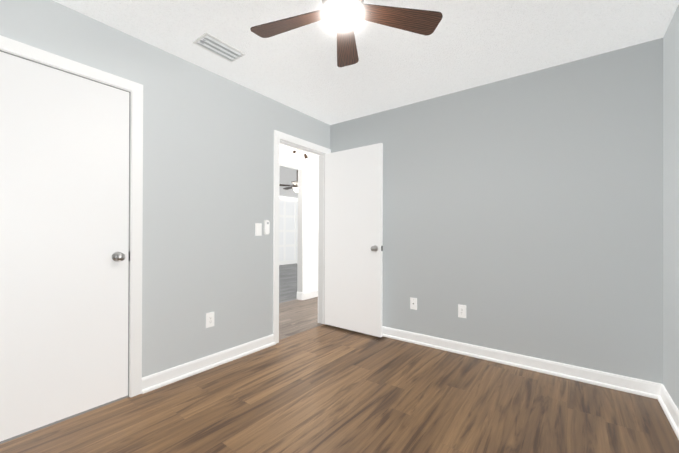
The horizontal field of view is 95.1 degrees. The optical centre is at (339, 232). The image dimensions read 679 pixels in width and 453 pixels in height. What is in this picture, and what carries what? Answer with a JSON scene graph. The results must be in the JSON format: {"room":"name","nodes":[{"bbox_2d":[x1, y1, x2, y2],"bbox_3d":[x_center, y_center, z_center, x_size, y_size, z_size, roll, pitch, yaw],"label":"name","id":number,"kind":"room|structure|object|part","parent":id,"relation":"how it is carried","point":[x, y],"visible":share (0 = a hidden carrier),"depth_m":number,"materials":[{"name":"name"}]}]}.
{"room":"empty bedroom","nodes":[
{"label":"empty bedroom","id":0,"kind":"room"},
{"bbox_2d":[0,0,329,377],"bbox_3d":[-1.277,-0.109,2.379,0.120,2.440,3.940,0,0,37],"label":"wall","id":1,"kind":"structure","parent":0,"point":[208,166],"depth_m":2.44,"materials":[{"name":"paint"}]},
{"bbox_2d":[0,52,128,441],"bbox_3d":[-1.635,0.075,1.782,0.102,2.042,0.754,0,0,37],"label":"closet door","id":2,"kind":"structure","parent":1,"relation":"in","point":[64,199],"depth_m":1.81,"materials":[{"name":"white wood"}]},
{"bbox_3d":[-1.434,0.159,2.022,0.066,0.065,0.065,0,0,37],"label":"knob","id":3,"kind":"part","parent":2,"relation":"part of","materials":[{"name":"grey metal"}]},
{"bbox_2d":[0,35,142,443],"bbox_3d":[-1.692,0.043,1.826,0.154,2.129,0.905,0,0,37],"label":"trim","id":4,"kind":"structure","parent":1,"relation":"attached to","point":[40,56],"depth_m":2.09,"materials":[{"name":"white wood"}]},
{"bbox_2d":[142,334,275,393],"bbox_3d":[-1.006,1.062,2.618,0.030,0.101,1.194,0,0,37],"label":"baseboard","id":5,"kind":"structure","parent":1,"relation":"attached to","point":[163,378],"depth_m":2.49,"materials":[{"name":"white wood"}]},
{"bbox_2d":[206,312,213,327],"bbox_3d":[-1.064,0.720,2.557,0.009,0.118,0.072,0,0,37],"label":"outlet","id":6,"kind":"object","parent":1,"relation":"attached to","point":[210,319],"visible":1,"depth_m":2.55,"materials":[{"name":"white plastic"}]},
{"bbox_2d":[255,223,261,235],"bbox_3d":[-0.768,-0.028,2.949,0.012,0.118,0.072,0,0,37],"label":"light switch","id":7,"kind":"object","parent":1,"relation":"attached to","point":[258,229],"visible":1,"depth_m":2.94,"materials":[{"name":"white plastic"}]},
{"bbox_2d":[264,220,269,234],"bbox_3d":[-0.705,-0.051,3.020,0.026,0.150,0.058,0,0,37],"label":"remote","id":8,"kind":"object","parent":1,"relation":"attached to","point":[266,227],"visible":1,"depth_m":3.01,"materials":[{"name":"white plastic"}]},
{"bbox_2d":[273,130,330,342],"bbox_3d":[-0.438,0.047,3.498,0.154,2.139,0.906,0,0,37],"label":"door frame","id":9,"kind":"structure","parent":1,"relation":"attached to","point":[297,143],"depth_m":3.41,"materials":[{"name":"white wood"}]},
{"bbox_2d":[325,143,382,336],"bbox_3d":[0.136,0.079,3.488,0.777,2.035,0.168,0,0,37],"label":"entry door","id":10,"kind":"structure","parent":9,"relation":"attached to","point":[353,235],"depth_m":3.45,"materials":[{"name":"white wood"}]},
{"bbox_3d":[0.405,0.169,3.286,0.102,0.065,0.168,0,0,37],"label":"entry door knobs","id":11,"kind":"part","parent":10,"relation":"part of","materials":[{"name":"silver metal"}]},
{"bbox_2d":[279,146,317,291],"bbox_3d":[-0.149,-0.677,5.849,0.120,3.600,9.000,0,0,37],"label":"wall","id":12,"kind":"structure","parent":0,"point":[308,165],"depth_m":5.39,"materials":[{"name":"white paint"}]},
{"bbox_2d":[297,289,317,299],"bbox_3d":[-0.136,1.059,5.856,0.138,0.128,1.758,0,0,37],"label":"baseboard","id":13,"kind":"structure","parent":12,"relation":"attached to","point":[307,295],"depth_m":5.21,"materials":[{"name":"white wood"}]},
{"bbox_2d":[297,169,302,291],"bbox_3d":[-0.656,-0.030,5.174,0.116,2.040,0.003,0,0,37],"label":"wall","id":14,"kind":"structure","parent":0,"point":[300,240],"depth_m":5.17,"materials":[{"name":"grey paint"}]},
{"bbox_2d":[0,263,678,452],"bbox_3d":[-0.568,1.146,5.578,8.820,0.050,9.920,0,0,37],"label":"floor","id":15,"kind":"structure","parent":0,"point":[321,389],"depth_m":1.95,"materials":[{"name":"brown wood"}]},
{"bbox_2d":[323,324,382,337],"bbox_3d":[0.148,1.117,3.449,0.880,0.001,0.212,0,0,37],"label":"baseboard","id":16,"kind":"structure","parent":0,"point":[351,331],"depth_m":3.50,"materials":[{"name":"white wood"}]},
{"bbox_2d":[53,0,678,156],"bbox_3d":[1.249,-1.366,4.229,4.300,0.100,9.920,0,0,37],"label":"ceiling","id":17,"kind":"structure","parent":0,"point":[466,44],"depth_m":2.16,"materials":[{"name":"white paint"}]},
{"bbox_2d":[193,33,244,62],"bbox_3d":[-0.863,-1.316,2.237,0.175,0.025,0.310,0,0,37],"label":"ceiling vent","id":18,"kind":"object","parent":17,"relation":"in","point":[213,51],"visible":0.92,"depth_m":2.18,"materials":[{"name":"grey metal"}]},
{"bbox_2d":[291,149,307,158],"bbox_3d":[-0.619,-1.248,4.854,0.110,0.147,0.352,0,0,37],"label":"spotlight","id":19,"kind":"object","parent":17,"relation":"attached to","point":[294,152],"visible":0.71,"depth_m":4.85,"materials":[{"name":"black metal"}]},
{"bbox_2d":[250,0,442,66],"bbox_3d":[-0.006,-1.151,1.436,0.965,0.353,0.938,0,0,37],"label":"fan","id":20,"kind":"object","parent":17,"relation":"hanging from","point":[343,18],"visible":1,"depth_m":1.52,"materials":[{"name":"brown wood"}]},
{"bbox_3d":[0.015,-1.000,1.454,0.188,0.052,0.188,0,0,37],"label":"globe","id":21,"kind":"part","parent":20,"relation":"part of"},
{"bbox_2d":[330,38,662,383],"bbox_3d":[1.117,-0.100,2.971,3.000,2.440,0.120,0,0,37],"label":"wall","id":22,"kind":"structure","parent":0,"point":[523,214],"depth_m":2.53,"materials":[{"name":"paint"}]},
{"bbox_2d":[410,297,416,309],"bbox_3d":[0.754,0.725,3.159,0.072,0.118,0.010,0,0,37],"label":"outlet","id":23,"kind":"object","parent":22,"relation":"attached to","point":[413,303],"visible":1,"depth_m":3.16,"materials":[{"name":"white plastic"}]},
{"bbox_2d":[458,304,465,317],"bbox_3d":[1.135,0.730,2.873,0.072,0.118,0.009,0,0,37],"label":"outlet","id":24,"kind":"object","parent":22,"relation":"attached to","point":[461,311],"visible":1,"depth_m":2.87,"materials":[{"name":"white plastic"}]},
{"bbox_2d":[382,326,653,397],"bbox_3d":[0.996,1.069,2.963,2.820,0.101,0.030,0,0,37],"label":"baseboard","id":25,"kind":"structure","parent":22,"relation":"attached to","point":[641,387],"depth_m":2.53,"materials":[{"name":"white wood"}]},
{"bbox_2d":[663,5,678,409],"bbox_3d":[1.087,-0.105,0.531,0.120,2.440,3.820,0,0,37],"label":"wall","id":26,"kind":"structure","parent":0,"point":[671,210],"depth_m":1.92,"materials":[{"name":"grey paint"}]},
{"bbox_2d":[654,382,678,439],"bbox_3d":[1.059,1.064,0.622,0.030,0.101,3.700,0,0,37],"label":"baseboard","id":27,"kind":"structure","parent":26,"relation":"attached to","point":[654,390],"depth_m":1.91,"materials":[{"name":"white wood"}]},
{"bbox_3d":[-1.951,-2.530,7.209,4.640,0.100,9.000,0,0,37],"label":"ceiling","id":28,"kind":"structure","parent":0,"visible":0},
{"bbox_2d":[279,170,297,191],"bbox_3d":[-0.965,-1.714,7.335,1.279,1.525,1.231,0,0,37],"label":"ceiling fan","id":29,"kind":"object","parent":28,"relation":"hanging from","point":[294,186],"visible":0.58,"depth_m":7.22,"materials":[{"name":"brown metal"}]}
]}

